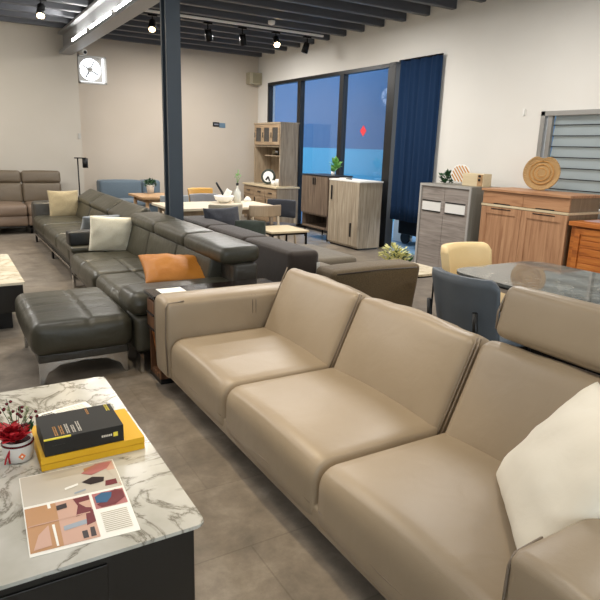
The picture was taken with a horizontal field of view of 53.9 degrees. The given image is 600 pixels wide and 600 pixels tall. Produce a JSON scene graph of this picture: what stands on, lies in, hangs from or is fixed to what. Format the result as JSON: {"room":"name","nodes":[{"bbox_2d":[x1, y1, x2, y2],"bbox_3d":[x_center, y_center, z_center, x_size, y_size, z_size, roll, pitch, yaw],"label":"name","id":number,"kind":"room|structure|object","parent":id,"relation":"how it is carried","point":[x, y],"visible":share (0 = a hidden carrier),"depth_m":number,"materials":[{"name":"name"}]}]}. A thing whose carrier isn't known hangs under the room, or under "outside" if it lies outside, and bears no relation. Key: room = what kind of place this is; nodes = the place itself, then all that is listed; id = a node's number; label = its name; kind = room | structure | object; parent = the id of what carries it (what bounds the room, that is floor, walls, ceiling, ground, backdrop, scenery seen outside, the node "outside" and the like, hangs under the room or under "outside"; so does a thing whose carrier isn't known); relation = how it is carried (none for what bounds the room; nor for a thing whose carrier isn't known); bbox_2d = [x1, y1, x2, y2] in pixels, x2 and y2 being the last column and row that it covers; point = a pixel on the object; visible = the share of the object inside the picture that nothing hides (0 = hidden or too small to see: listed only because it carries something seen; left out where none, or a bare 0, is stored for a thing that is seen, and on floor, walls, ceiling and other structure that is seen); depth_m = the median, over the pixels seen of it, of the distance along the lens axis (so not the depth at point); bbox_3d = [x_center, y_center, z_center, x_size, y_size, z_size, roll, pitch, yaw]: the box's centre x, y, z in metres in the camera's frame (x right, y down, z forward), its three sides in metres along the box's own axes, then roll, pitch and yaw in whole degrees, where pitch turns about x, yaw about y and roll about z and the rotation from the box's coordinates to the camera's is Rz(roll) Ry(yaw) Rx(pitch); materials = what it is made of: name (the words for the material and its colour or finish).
{"room":"store","nodes":[
{"label":"store","id":0,"kind":"room"},
{"bbox_2d":[36,0,45,18],"bbox_3d":[-3.535,-3.982,8.063,0.157,0.273,0.188,-7,17,-30],"label":"track spotlight","id":1,"kind":"object","parent":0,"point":[40,10],"visible":1,"depth_m":8.04,"materials":[{"name":"black metal"}]},
{"bbox_2d":[0,21,84,202],"bbox_3d":[-7.052,-3.005,9.636,6.560,3.700,0.450,-7,17,-30],"label":"wall","id":2,"kind":"structure","parent":0,"point":[40,122],"depth_m":10.65,"materials":[{"name":"beige paint"}]},
{"bbox_2d":[76,39,258,216],"bbox_3d":[-2.562,-3.573,12.398,4.040,3.700,0.200,-7,17,-30],"label":"wall","id":3,"kind":"structure","parent":0,"point":[121,119],"depth_m":12.13,"materials":[{"name":"beige paint"}]},
{"bbox_2d":[77,54,106,84],"bbox_3d":[-3.941,-4.364,11.209,0.520,0.500,0.040,-7,17,-30],"label":"window","id":4,"kind":"structure","parent":3,"relation":"in","point":[78,55],"depth_m":11.20,"materials":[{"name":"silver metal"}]},
{"bbox_2d":[79,57,102,82],"bbox_3d":[-4.002,-4.387,11.249,0.430,0.430,0.101,-7,17,-30],"label":"exhaust fan","id":5,"kind":"object","parent":4,"relation":"attached to","point":[99,61],"visible":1,"depth_m":11.24,"materials":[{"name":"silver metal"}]},
{"bbox_2d":[246,72,261,84],"bbox_3d":[-0.994,-4.790,12.784,0.290,0.240,0.206,-7,17,-30],"label":"speaker box","id":6,"kind":"object","parent":3,"relation":"attached to","point":[252,78],"visible":1,"depth_m":12.70,"materials":[{"name":"beige plastic"}]},
{"bbox_2d":[99,34,261,56],"bbox_3d":[-5.303,-4.800,10.104,10.400,0.190,0.090,-7,17,-30],"label":"trim","id":7,"kind":"structure","parent":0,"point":[107,36],"depth_m":11.88,"materials":[{"name":"grey paint"}]},
{"bbox_2d":[0,217,507,599],"bbox_3d":[-1.411,0.452,4.504,10.400,0.100,15.900,-7,17,-30],"label":"floor","id":8,"kind":"structure","parent":0,"point":[252,542],"depth_m":2.86,"materials":[{"name":"tile"}]},
{"bbox_2d":[0,254,24,328],"bbox_3d":[-2.971,-0.065,5.282,0.805,0.420,1.420,-7,17,-30],"label":"coffee table","id":9,"kind":"object","parent":8,"relation":"on","point":[11,281],"visible":0.87,"depth_m":4.89,"materials":[{"name":"beige stone"}]},
{"bbox_2d":[0,170,61,232],"bbox_3d":[-5.083,-1.691,10.120,2.279,1.035,0.960,-7,17,-30],"label":"recliner sofa","id":10,"kind":"object","parent":8,"relation":"on","point":[14,213],"visible":0.7,"depth_m":10.23,"materials":[{"name":"brown leather"}]},
{"bbox_2d":[0,183,22,201],"bbox_3d":[-5.168,-1.853,10.233,0.644,0.385,0.259,-7,17,-30],"label":"cushion","id":11,"kind":"object","parent":10,"relation":"on","point":[8,191],"depth_m":10.21,"materials":[{"name":"brown leather"}]},
{"bbox_2d":[0,201,27,216],"bbox_3d":[-5.026,-1.550,10.050,0.644,0.238,0.719,-7,17,-30],"label":"seat cushion","id":12,"kind":"object","parent":10,"relation":"on","point":[7,208],"depth_m":9.84,"materials":[{"name":"brown leather"}]},
{"bbox_2d":[21,183,61,201],"bbox_3d":[-4.612,-1.919,10.558,0.649,0.385,0.259,-7,17,-30],"label":"cushion","id":13,"kind":"object","parent":10,"relation":"on","point":[29,191],"depth_m":10.41,"materials":[{"name":"brown leather"}]},
{"bbox_2d":[15,287,131,383],"bbox_3d":[-1.660,0.219,4.299,0.670,0.439,0.988,-7,17,-30],"label":"footstool","id":14,"kind":"object","parent":8,"relation":"on","point":[59,327],"visible":1,"depth_m":3.95,"materials":[{"name":"grey leather"}]},
{"bbox_2d":[31,189,150,278],"bbox_3d":[-3.018,-1.024,8.202,0.950,0.822,3.433,-7,17,-30],"label":"leather sofa","id":15,"kind":"object","parent":8,"relation":"on","point":[52,230],"visible":0.49,"depth_m":8.21,"materials":[{"name":"grey leather"}]},
{"bbox_2d":[33,215,81,236],"bbox_3d":[-3.585,-1.120,8.915,0.710,0.248,1.062,-7,17,-30],"label":"seat cushion","id":16,"kind":"object","parent":15,"relation":"on","point":[39,221],"depth_m":8.74,"materials":[{"name":"grey leather"}]},
{"bbox_2d":[47,190,78,215],"bbox_3d":[-3.659,-1.489,9.157,0.463,0.416,0.176,-7,17,-30],"label":"cushion","id":17,"kind":"object","parent":15,"relation":"on","point":[61,203],"visible":0.84,"depth_m":9.09,"materials":[{"name":"fabric"}]},
{"bbox_2d":[56,234,69,259],"bbox_3d":[-2.548,-0.656,7.233,0.710,0.248,0.902,-7,17,-30],"label":"seat cushion","id":18,"kind":"object","parent":15,"relation":"on","point":[61,243],"depth_m":7.10,"materials":[{"name":"grey leather"}]},
{"bbox_2d":[44,223,81,247],"bbox_3d":[-3.046,-0.879,8.041,0.710,0.248,1.052,-7,17,-30],"label":"seat cushion","id":19,"kind":"object","parent":15,"relation":"on","point":[52,231],"depth_m":7.91,"materials":[{"name":"grey leather"}]},
{"bbox_2d":[76,202,91,218],"bbox_3d":[-3.271,-1.345,9.077,0.261,0.342,1.008,-7,17,-30],"label":"cushion","id":20,"kind":"object","parent":15,"relation":"on","point":[84,208],"depth_m":8.88,"materials":[{"name":"grey leather"}]},
{"bbox_2d":[89,208,106,215],"bbox_3d":[-2.744,-1.109,8.223,0.261,0.342,1.048,-7,17,-30],"label":"cushion","id":21,"kind":"object","parent":15,"relation":"on","point":[93,211],"depth_m":8.17,"materials":[{"name":"grey leather"}]},
{"bbox_2d":[81,215,119,228],"bbox_3d":[-2.429,-0.904,7.208,0.500,0.279,0.265,-9,18,-36],"label":"cushion","id":22,"kind":"object","parent":15,"relation":"on","point":[86,220],"visible":0.25,"depth_m":7.03,"materials":[{"name":"fabric"}]},
{"bbox_2d":[0,377,203,599],"bbox_3d":[-0.985,0.778,2.241,0.798,0.420,1.355,-7,17,-30],"label":"marble coffee table","id":23,"kind":"object","parent":8,"relation":"on","point":[155,561],"visible":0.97,"depth_m":1.82,"materials":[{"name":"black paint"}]},
{"bbox_2d":[0,399,38,464],"bbox_3d":[-1.030,0.477,2.130,0.166,0.215,0.156,-7,17,-30],"label":"flower vase","id":24,"kind":"object","parent":23,"relation":"on","point":[17,441],"visible":1,"depth_m":2.12,"materials":[{"name":"white ceramic"}]},
{"bbox_2d":[38,402,91,415],"bbox_3d":[-1.002,0.484,2.533,0.220,0.002,0.120,-11,19,-42],"label":"leaflet","id":25,"kind":"object","parent":23,"relation":"on","point":[83,404],"visible":0.49,"depth_m":2.57,"materials":[{"name":"white"}]},
{"bbox_2d":[58,404,85,411],"bbox_3d":[-0.989,0.476,2.562,0.120,0.001,0.059,-11,19,-42],"label":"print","id":26,"kind":"object","parent":25,"relation":"on","point":[76,406],"depth_m":2.58,"materials":[{"name":"white paper"}]},
{"bbox_2d":[19,459,140,557],"bbox_3d":[-0.722,0.649,1.907,0.312,0.010,0.456,-6,16,-27],"label":"open magazine","id":27,"kind":"object","parent":23,"relation":"on","point":[71,507],"visible":1,"depth_m":1.87,"materials":[{"name":"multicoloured paper"}]},
{"bbox_2d":[34,442,144,471],"bbox_3d":[-0.823,0.542,2.282,0.365,0.024,0.285,-7,17,-30],"label":"book","id":28,"kind":"object","parent":23,"relation":"on","point":[64,463],"visible":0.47,"depth_m":2.16,"materials":[{"name":"yellow paper"}]},
{"bbox_2d":[31,408,144,464],"bbox_3d":[-0.822,0.517,2.276,0.365,0.024,0.285,-7,17,-30],"label":"book","id":29,"kind":"object","parent":28,"relation":"on","point":[133,435],"visible":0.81,"depth_m":2.20,"materials":[{"name":"yellow paper"}]},
{"bbox_2d":[35,403,123,456],"bbox_3d":[-0.830,0.484,2.223,0.275,0.066,0.213,-7,17,-30],"label":"book","id":30,"kind":"object","parent":29,"relation":"on","point":[83,428],"visible":1,"depth_m":2.17,"materials":[{"name":"black paper"}]},
{"bbox_2d":[96,179,164,213],"bbox_3d":[-3.287,-1.927,11.621,1.200,0.854,0.900,-7,17,-30],"label":"sofa","id":31,"kind":"object","parent":8,"relation":"on","point":[118,188],"visible":0.23,"depth_m":11.52,"materials":[{"name":"fabric"}]},
{"bbox_2d":[96,179,141,197],"bbox_3d":[-3.572,-2.151,11.685,0.820,0.468,0.358,-7,17,-30],"label":"cushion","id":32,"kind":"object","parent":31,"relation":"on","point":[118,188],"depth_m":11.52,"materials":[{"name":"blue fabric"}]},
{"bbox_2d":[119,198,149,206],"bbox_3d":[-3.360,-1.880,11.377,0.820,0.149,0.550,-7,17,-30],"label":"seat cushion","id":33,"kind":"object","parent":31,"relation":"on","point":[131,200],"depth_m":11.26,"materials":[{"name":"blue fabric"}]},
{"bbox_2d":[140,179,159,192],"bbox_3d":[-3.052,-2.213,11.988,0.370,0.468,0.359,-7,17,-30],"label":"cushion","id":34,"kind":"object","parent":31,"relation":"on","point":[143,189],"depth_m":11.83,"materials":[{"name":"blue fabric"}]},
{"bbox_2d":[128,193,164,207],"bbox_3d":[-2.312,-1.336,9.652,0.740,0.751,0.870,-7,17,-30],"label":"dining table","id":35,"kind":"object","parent":8,"relation":"on","point":[148,198],"visible":0.33,"depth_m":9.35,"materials":[{"name":"brown wood"}]},
{"bbox_2d":[66,212,258,373],"bbox_3d":[-1.450,-0.277,5.443,1.024,0.843,2.930,-7,17,-30],"label":"leather sofa","id":36,"kind":"object","parent":8,"relation":"on","point":[120,275],"visible":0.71,"depth_m":4.97,"materials":[{"name":"black leather"}]},
{"bbox_2d":[71,250,143,286],"bbox_3d":[-1.845,-0.295,5.913,0.680,0.244,1.152,-7,17,-30],"label":"seat cushion","id":37,"kind":"object","parent":36,"relation":"on","point":[87,265],"depth_m":5.74,"materials":[{"name":"grey leather"}]},
{"bbox_2d":[89,216,131,250],"bbox_3d":[-2.020,-0.702,6.309,0.467,0.417,0.178,-4,16,-22],"label":"cushion","id":38,"kind":"object","parent":36,"relation":"on","point":[106,233],"visible":0.88,"depth_m":6.25,"materials":[{"name":"fabric"}]},
{"bbox_2d":[96,271,145,311],"bbox_3d":[-1.250,-0.029,4.947,0.680,0.244,1.162,-7,17,-30],"label":"seat cushion","id":39,"kind":"object","parent":36,"relation":"on","point":[110,284],"depth_m":4.97,"materials":[{"name":"grey leather"}]},
{"bbox_2d":[126,224,149,257],"bbox_3d":[-1.640,-0.590,6.193,0.230,0.369,0.710,-7,17,-30],"label":"cushion","id":40,"kind":"object","parent":36,"relation":"on","point":[137,245],"depth_m":6.07,"materials":[{"name":"grey leather"}]},
{"bbox_2d":[146,232,177,254],"bbox_3d":[-1.251,-0.417,5.564,0.230,0.369,0.790,-7,17,-30],"label":"cushion","id":41,"kind":"object","parent":36,"relation":"on","point":[157,243],"depth_m":5.51,"materials":[{"name":"grey leather"}]},
{"bbox_2d":[138,253,204,282],"bbox_3d":[-0.988,-0.237,4.635,0.509,0.221,0.396,-4,16,-23],"label":"cushion","id":42,"kind":"object","parent":36,"relation":"on","point":[163,267],"visible":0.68,"depth_m":4.54,"materials":[{"name":"fabric"}]},
{"bbox_2d":[176,245,220,277],"bbox_3d":[-0.848,-0.236,4.909,0.230,0.369,0.770,-7,17,-30],"label":"cushion","id":43,"kind":"object","parent":36,"relation":"on","point":[210,268],"depth_m":4.61,"materials":[{"name":"grey leather"}]},
{"bbox_2d":[160,0,183,220],"bbox_3d":[-1.365,-1.655,6.340,0.230,3.070,0.260,-7,17,-30],"label":"trim column","id":44,"kind":"structure","parent":8,"relation":"on","point":[169,9],"depth_m":6.18,"materials":[{"name":"grey metal"}]},
{"bbox_2d":[58,0,159,54],"bbox_3d":[-0.242,-2.833,4.167,0.220,0.360,15.650,-7,17,-30],"label":"beam","id":45,"kind":"structure","parent":44,"relation":"on","point":[97,9],"depth_m":8.36,"materials":[{"name":"metal"}]},
{"bbox_2d":[187,188,212,201],"bbox_3d":[-1.682,-1.516,10.268,0.477,0.832,0.516,-9,18,-35],"label":"dining chair","id":46,"kind":"object","parent":8,"relation":"on","point":[190,190],"visible":0.28,"depth_m":10.34,"materials":[{"name":"yellow fabric"}]},
{"bbox_2d":[189,193,217,216],"bbox_3d":[-1.429,-1.198,9.064,0.477,0.832,0.516,-7,17,-30],"label":"dining chair","id":47,"kind":"object","parent":8,"relation":"on","point":[197,197],"visible":0.23,"depth_m":9.14,"materials":[{"name":"grey fabric"}]},
{"bbox_2d":[144,278,271,384],"bbox_3d":[-0.608,0.201,4.163,0.910,0.605,0.230,-7,17,-30],"label":"console table","id":48,"kind":"object","parent":8,"relation":"on","point":[156,372],"visible":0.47,"depth_m":4.04,"materials":[{"name":"black"}]},
{"bbox_2d":[152,201,272,236],"bbox_3d":[-1.197,-0.978,8.393,1.560,0.751,0.940,-7,17,-30],"label":"dining table","id":49,"kind":"object","parent":8,"relation":"on","point":[190,208],"visible":0.23,"depth_m":8.20,"materials":[{"name":"beige wood"}]},
{"bbox_2d":[214,188,233,202],"bbox_3d":[-1.101,-1.517,8.557,0.300,0.216,0.300,-7,17,-30],"label":"basket","id":50,"kind":"object","parent":49,"relation":"on","point":[227,197],"visible":1,"depth_m":8.49,"materials":[{"name":"white"}]},
{"bbox_2d":[214,195,233,202],"bbox_3d":[-1.102,-1.463,8.570,0.300,0.105,0.300,-7,17,-30],"label":"bowl","id":51,"kind":"object","parent":50,"relation":"on","point":[225,198],"depth_m":8.48,"materials":[{"name":"white"}]},
{"bbox_2d":[208,204,242,219],"bbox_3d":[-1.024,-0.862,7.801,0.477,0.832,0.516,-7,17,-30],"label":"dining chair","id":52,"kind":"object","parent":8,"relation":"on","point":[240,206],"visible":0.22,"depth_m":7.50,"materials":[{"name":"beige wood"}]},
{"bbox_2d":[249,205,280,238],"bbox_3d":[-0.550,-0.902,8.058,0.480,0.812,0.516,-7,17,-30],"label":"dining chair","id":53,"kind":"object","parent":8,"relation":"on","point":[254,210],"visible":0.52,"depth_m":7.76,"materials":[{"name":"beige wood"}]},
{"bbox_2d":[243,122,299,223],"bbox_3d":[-0.616,-2.627,12.187,0.540,1.970,1.510,-7,17,-30],"label":"tall cabinet","id":54,"kind":"object","parent":8,"relation":"on","point":[268,136],"visible":0.88,"depth_m":11.73,"materials":[{"name":"brown wood"}]},
{"bbox_2d":[243,182,299,188],"bbox_3d":[-0.624,-2.377,12.251,0.540,0.035,1.510,-7,17,-30],"label":"countertop","id":55,"kind":"structure","parent":54,"relation":"on","point":[247,183],"depth_m":11.85,"materials":[{"name":"brown wood"}]},
{"bbox_2d":[261,169,275,183],"bbox_3d":[-0.647,-2.523,12.082,0.310,0.305,0.092,6,15,17],"label":"round clock","id":56,"kind":"object","parent":55,"relation":"on","point":[267,175],"visible":0.93,"depth_m":12.06,"materials":[{"name":"white"}]},
{"bbox_2d":[265,199,295,243],"bbox_3d":[-0.322,-1.034,8.579,0.444,0.822,0.516,6,15,16],"label":"dining chair","id":57,"kind":"object","parent":8,"relation":"on","point":[288,207],"visible":0.58,"depth_m":8.65,"materials":[{"name":"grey fabric"}]},
{"bbox_2d":[266,225,308,243],"bbox_3d":[-0.264,-0.645,7.599,0.540,0.555,0.560,-7,17,-30],"label":"side table","id":58,"kind":"object","parent":8,"relation":"on","point":[276,230],"visible":0.65,"depth_m":7.40,"materials":[{"name":"brown wood"}]},
{"bbox_2d":[184,216,418,306],"bbox_3d":[-0.225,-0.374,6.196,1.216,0.731,3.074,-7,17,-30],"label":"fabric sofa","id":59,"kind":"object","parent":8,"relation":"on","point":[395,280],"visible":0.48,"depth_m":5.06,"materials":[{"name":"grey fabric"}]},
{"bbox_2d":[203,206,239,225],"bbox_3d":[-0.917,-0.904,7.030,0.524,0.391,0.185,-11,19,-41],"label":"cushion","id":60,"kind":"object","parent":59,"relation":"on","point":[228,216],"visible":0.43,"depth_m":6.96,"materials":[{"name":"grey fabric"}]},
{"bbox_2d":[234,220,265,234],"bbox_3d":[-0.567,-0.733,6.667,0.360,0.332,0.156,1,14,-1],"label":"cushion","id":61,"kind":"object","parent":59,"relation":"on","point":[253,225],"visible":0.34,"depth_m":6.63,"materials":[{"name":"fabric"}]},
{"bbox_2d":[301,173,352,241],"bbox_3d":[0.448,-1.650,10.464,0.520,1.120,0.860,-7,17,-30],"label":"base cabinet","id":62,"kind":"object","parent":8,"relation":"on","point":[315,186],"visible":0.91,"depth_m":10.32,"materials":[{"name":"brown wood"}]},
{"bbox_2d":[301,244,355,264],"bbox_3d":[0.173,-0.362,6.788,0.512,0.437,0.972,-7,17,-30],"label":"ottoman","id":63,"kind":"object","parent":8,"relation":"on","point":[325,255],"visible":0.2,"depth_m":6.44,"materials":[{"name":"grey fabric"}]},
{"bbox_2d":[327,178,383,249],"bbox_3d":[0.883,-1.424,9.709,0.475,1.085,0.860,-7,17,-30],"label":"base cabinet","id":64,"kind":"object","parent":8,"relation":"on","point":[354,211],"visible":1,"depth_m":9.44,"materials":[{"name":"grey"}]},
{"bbox_2d":[154,267,599,599],"bbox_3d":[0.321,0.363,2.784,1.130,1.033,3.032,-7,17,-30],"label":"sofa","id":65,"kind":"object","parent":8,"relation":"on","point":[389,426],"visible":0.97,"depth_m":2.39,"materials":[{"name":"leather"}]},
{"bbox_2d":[171,327,328,425],"bbox_3d":[-0.289,0.419,3.470,0.722,0.305,0.819,-7,17,-30],"label":"seat cushion","id":66,"kind":"object","parent":65,"relation":"on","point":[207,363],"depth_m":3.30,"materials":[{"name":"beige leather"}]},
{"bbox_2d":[264,268,369,367],"bbox_3d":[0.092,0.116,3.613,0.347,0.512,0.814,-7,17,-30],"label":"cushion","id":67,"kind":"object","parent":65,"relation":"on","point":[313,313],"depth_m":3.46,"materials":[{"name":"beige leather"}]},
{"bbox_2d":[226,367,437,514],"bbox_3d":[0.139,0.611,2.776,0.722,0.305,0.854,-7,17,-30],"label":"seat cushion","id":68,"kind":"object","parent":65,"relation":"on","point":[296,426],"depth_m":2.58,"materials":[{"name":"beige leather"}]},
{"bbox_2d":[334,297,488,433],"bbox_3d":[0.519,0.305,2.920,0.346,0.516,0.844,-7,17,-30],"label":"cushion","id":69,"kind":"object","parent":65,"relation":"on","point":[420,362],"depth_m":2.76,"materials":[{"name":"beige leather"}]},
{"bbox_2d":[318,433,516,599],"bbox_3d":[0.579,0.808,2.061,0.722,0.305,0.869,-7,17,-30],"label":"seat cushion","id":70,"kind":"object","parent":65,"relation":"on","point":[424,516],"depth_m":1.96,"materials":[{"name":"beige leather"}]},
{"bbox_2d":[445,341,599,461],"bbox_3d":[0.958,0.504,2.208,0.346,0.513,0.864,-7,17,-30],"label":"cushion","id":71,"kind":"object","parent":65,"relation":"on","point":[503,391],"depth_m":2.30,"materials":[{"name":"beige leather"}]},
{"bbox_2d":[496,382,599,548],"bbox_3d":[0.803,0.515,1.786,0.324,0.394,0.545,4,15,10],"label":"cushion","id":72,"kind":"object","parent":65,"relation":"on","point":[549,483],"visible":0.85,"depth_m":1.69,"materials":[{"name":"fabric"}]},
{"bbox_2d":[413,262,433,304],"bbox_3d":[1.066,-0.098,5.831,0.460,0.455,0.620,-7,17,-30],"label":"side table","id":73,"kind":"object","parent":8,"relation":"on","point":[425,271],"visible":0.07,"depth_m":5.66,"materials":[{"name":"beige stone"}]},
{"bbox_2d":[377,242,413,261],"bbox_3d":[0.956,-0.458,5.839,0.387,0.232,0.349,-7,17,-30],"label":"leaf plant","id":74,"kind":"object","parent":73,"relation":"on","point":[395,254],"visible":0.93,"depth_m":5.83,"materials":[{"name":"green plant"}]},
{"bbox_2d":[414,183,492,266],"bbox_3d":[2.073,-0.957,7.904,0.515,1.150,0.920,-7,17,-30],"label":"base cabinet","id":75,"kind":"object","parent":8,"relation":"on","point":[451,212],"visible":0.64,"depth_m":7.72,"materials":[{"name":"grey laminate"}]},
{"bbox_2d":[439,164,469,183],"bbox_3d":[2.052,-1.673,7.863,0.427,0.266,0.221,7,15,20],"label":"leaf ornament","id":76,"kind":"object","parent":75,"relation":"on","point":[457,172],"visible":0.95,"depth_m":7.78,"materials":[{"name":"white"}]},
{"bbox_2d":[462,173,491,186],"bbox_3d":[2.246,-1.533,7.532,0.175,0.160,0.350,-7,17,-30],"label":"wooden box","id":77,"kind":"object","parent":75,"relation":"on","point":[469,179],"visible":1,"depth_m":7.44,"materials":[{"name":"brown wood"}]},
{"bbox_2d":[440,242,504,311],"bbox_3d":[1.405,0.007,4.674,0.558,0.852,0.571,-7,17,-30],"label":"upholstered chair","id":78,"kind":"object","parent":8,"relation":"on","point":[454,255],"visible":0.16,"depth_m":4.79,"materials":[{"name":"beige leather"}]},
{"bbox_2d":[427,267,530,351],"bbox_3d":[1.127,0.235,3.752,0.571,0.852,0.558,-7,17,-30],"label":"upholstered chair","id":79,"kind":"object","parent":8,"relation":"on","point":[468,303],"visible":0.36,"depth_m":3.48,"materials":[{"name":"fabric"}]},
{"bbox_2d":[456,261,599,374],"bbox_3d":[1.873,0.289,3.829,0.960,0.750,1.700,-7,17,-30],"label":"dining table","id":80,"kind":"object","parent":8,"relation":"on","point":[584,285],"visible":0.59,"depth_m":3.99,"materials":[{"name":"black"}]},
{"bbox_2d":[478,187,599,288],"bbox_3d":[2.719,-0.681,6.888,0.560,1.160,1.210,-7,17,-30],"label":"sideboard","id":81,"kind":"object","parent":8,"relation":"on","point":[517,224],"visible":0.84,"depth_m":6.59,"materials":[{"name":"brown"}]},
{"bbox_2d":[523,156,560,190],"bbox_3d":[2.766,-1.447,6.761,0.405,0.378,0.117,11,17,33],"label":"woven tray","id":82,"kind":"object","parent":81,"relation":"on","point":[539,173],"visible":1,"depth_m":6.75,"materials":[{"name":"wood"}]},
{"bbox_2d":[566,219,599,272],"bbox_3d":[3.380,-0.258,5.832,0.570,0.905,1.370,-7,17,-30],"label":"base cabinet","id":83,"kind":"object","parent":8,"relation":"on","point":[584,246],"visible":0.53,"depth_m":6.05,"materials":[{"name":"brown"}]},
{"bbox_2d":[258,0,599,218],"bbox_3d":[3.191,-1.926,6.685,0.180,3.700,15.900,-7,17,-30],"label":"wall","id":84,"kind":"structure","parent":0,"point":[502,59],"depth_m":7.63,"materials":[{"name":"beige paint"}]},
{"bbox_2d":[0,15,274,53],"bbox_3d":[-5.007,-4.667,9.623,10.400,0.190,0.090,-7,17,-30],"label":"trim","id":85,"kind":"structure","parent":84,"relation":"attached to","point":[2,18],"depth_m":10.84,"materials":[{"name":"grey paint"}]},
{"bbox_2d":[0,9,286,50],"bbox_3d":[-4.744,-4.550,9.197,10.400,0.190,0.090,-7,17,-30],"label":"trim","id":86,"kind":"structure","parent":84,"relation":"attached to","point":[9,13],"depth_m":10.34,"materials":[{"name":"grey paint"}]},
{"bbox_2d":[0,2,299,47],"bbox_3d":[-4.480,-4.432,8.770,10.400,0.190,0.090,-7,17,-30],"label":"trim","id":87,"kind":"structure","parent":84,"relation":"attached to","point":[5,6],"depth_m":9.88,"materials":[{"name":"grey paint"}]},
{"bbox_2d":[0,0,313,43],"bbox_3d":[-4.217,-4.314,8.343,10.400,0.190,0.090,-7,17,-30],"label":"trim","id":88,"kind":"structure","parent":84,"relation":"attached to","point":[48,5],"depth_m":9.72,"materials":[{"name":"grey paint"}]},
{"bbox_2d":[46,0,329,40],"bbox_3d":[-3.954,-4.196,7.916,10.400,0.190,0.090,-7,17,-30],"label":"trim","id":89,"kind":"structure","parent":84,"relation":"attached to","point":[86,3],"depth_m":9.48,"materials":[{"name":"grey paint"}]},
{"bbox_2d":[151,2,346,36],"bbox_3d":[-3.691,-4.078,7.489,10.400,0.190,0.090,-7,17,-30],"label":"beam","id":90,"kind":"structure","parent":84,"relation":"attached to","point":[187,9],"depth_m":9.21,"materials":[{"name":"metal"}]},
{"bbox_2d":[144,9,323,36],"bbox_3d":[-0.960,-4.341,9.288,3.150,0.030,0.040,-7,17,-30],"label":"strip","id":91,"kind":"object","parent":90,"relation":"attached to","point":[148,10],"visible":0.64,"depth_m":9.29,"materials":[{"name":"white"}]},
{"bbox_2d":[180,0,364,31],"bbox_3d":[-3.428,-3.961,7.063,10.400,0.190,0.090,-7,17,-30],"label":"beam","id":92,"kind":"structure","parent":84,"relation":"attached to","point":[210,4],"depth_m":8.80,"materials":[{"name":"metal"}]},
{"bbox_2d":[267,78,298,122],"bbox_3d":[-0.350,-3.090,12.435,0.100,2.880,1.320,-7,17,-30],"label":"window","id":93,"kind":"structure","parent":84,"relation":"in","point":[270,85],"depth_m":12.59,"materials":[{"name":"black metal"}]},
{"bbox_2d":[216,0,384,26],"bbox_3d":[-3.165,-3.843,6.636,10.400,0.190,0.090,-7,17,-30],"label":"ceiling beam","id":94,"kind":"structure","parent":84,"relation":"attached to","point":[267,4],"depth_m":8.55,"materials":[{"name":"grey paint"}]},
{"bbox_2d":[296,71,341,232],"bbox_3d":[0.360,-2.772,11.283,0.100,2.880,1.460,-7,17,-30],"label":"window","id":95,"kind":"structure","parent":84,"relation":"in","point":[302,80],"depth_m":11.61,"materials":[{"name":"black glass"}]},
{"bbox_2d":[277,0,406,21],"bbox_3d":[-2.902,-3.725,6.209,10.400,0.190,0.090,-7,17,-30],"label":"ceiling beam","id":96,"kind":"structure","parent":84,"relation":"attached to","point":[337,5],"depth_m":8.32,"materials":[{"name":"metal"}]},
{"bbox_2d":[337,63,389,180],"bbox_3d":[1.075,-2.452,10.123,0.100,2.880,1.340,-7,17,-30],"label":"window","id":97,"kind":"structure","parent":84,"relation":"in","point":[345,74],"depth_m":10.36,"materials":[{"name":"black metal"}]},
{"bbox_2d":[340,0,430,15],"bbox_3d":[-2.639,-3.607,5.782,10.400,0.190,0.090,-7,17,-30],"label":"ceiling beam","id":98,"kind":"structure","parent":84,"relation":"attached to","point":[396,5],"depth_m":8.09,"materials":[{"name":"grey paint"}]},
{"bbox_2d":[379,62,400,247],"bbox_3d":[1.457,-2.278,9.495,0.150,2.880,0.150,-7,17,-30],"label":"door frame","id":99,"kind":"structure","parent":84,"relation":"attached to","point":[385,235],"depth_m":9.43,"materials":[{"name":"black"}]},
{"bbox_2d":[390,53,443,222],"bbox_3d":[1.711,-2.364,8.837,0.058,2.387,0.920,-7,17,-30],"label":"curtain","id":100,"kind":"object","parent":84,"relation":"hanging from","point":[420,77],"visible":0.86,"depth_m":8.81,"materials":[{"name":"blue fabric"}]},
{"bbox_2d":[404,0,456,9],"bbox_3d":[-2.376,-3.489,5.356,10.400,0.190,0.090,-7,17,-30],"label":"trim","id":101,"kind":"structure","parent":84,"relation":"attached to","point":[447,4],"depth_m":7.80,"materials":[{"name":"grey paint"}]},
{"bbox_2d":[536,109,599,209],"bbox_3d":[3.360,-1.515,6.389,0.150,1.060,1.810,-7,17,-30],"label":"window","id":102,"kind":"structure","parent":84,"relation":"in","point":[575,146],"depth_m":6.75,"materials":[{"name":"silver metal"}]},
{"label":"outside","id":103,"kind":"structure","parent":0,"visible":0},
{"bbox_2d":[275,69,555,220],"bbox_3d":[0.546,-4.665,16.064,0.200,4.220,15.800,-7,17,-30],"label":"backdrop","id":104,"kind":"structure","parent":103,"point":[367,91],"depth_m":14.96,"materials":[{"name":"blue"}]},
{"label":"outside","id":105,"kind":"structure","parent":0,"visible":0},
{"bbox_2d":[301,211,415,254],"bbox_3d":[-0.636,-2.441,15.949,3.000,0.100,15.800,-7,17,-30],"label":"ground","id":106,"kind":"structure","parent":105,"point":[410,246],"depth_m":10.32,"materials":[{"name":"blue"}]},
{"bbox_2d":[393,219,411,241],"bbox_3d":[1.861,-1.264,10.663,0.250,0.400,0.250,-7,17,-30],"label":"crate","id":107,"kind":"object","parent":106,"relation":"on","point":[396,236],"visible":0.29,"depth_m":10.64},
{"bbox_2d":[398,221,416,243],"bbox_3d":[2.310,-1.256,9.945,0.600,0.768,1.322,-7,17,-30],"label":"trolley","id":108,"kind":"object","parent":106,"relation":"on","point":[407,229],"visible":0.2,"depth_m":10.21,"materials":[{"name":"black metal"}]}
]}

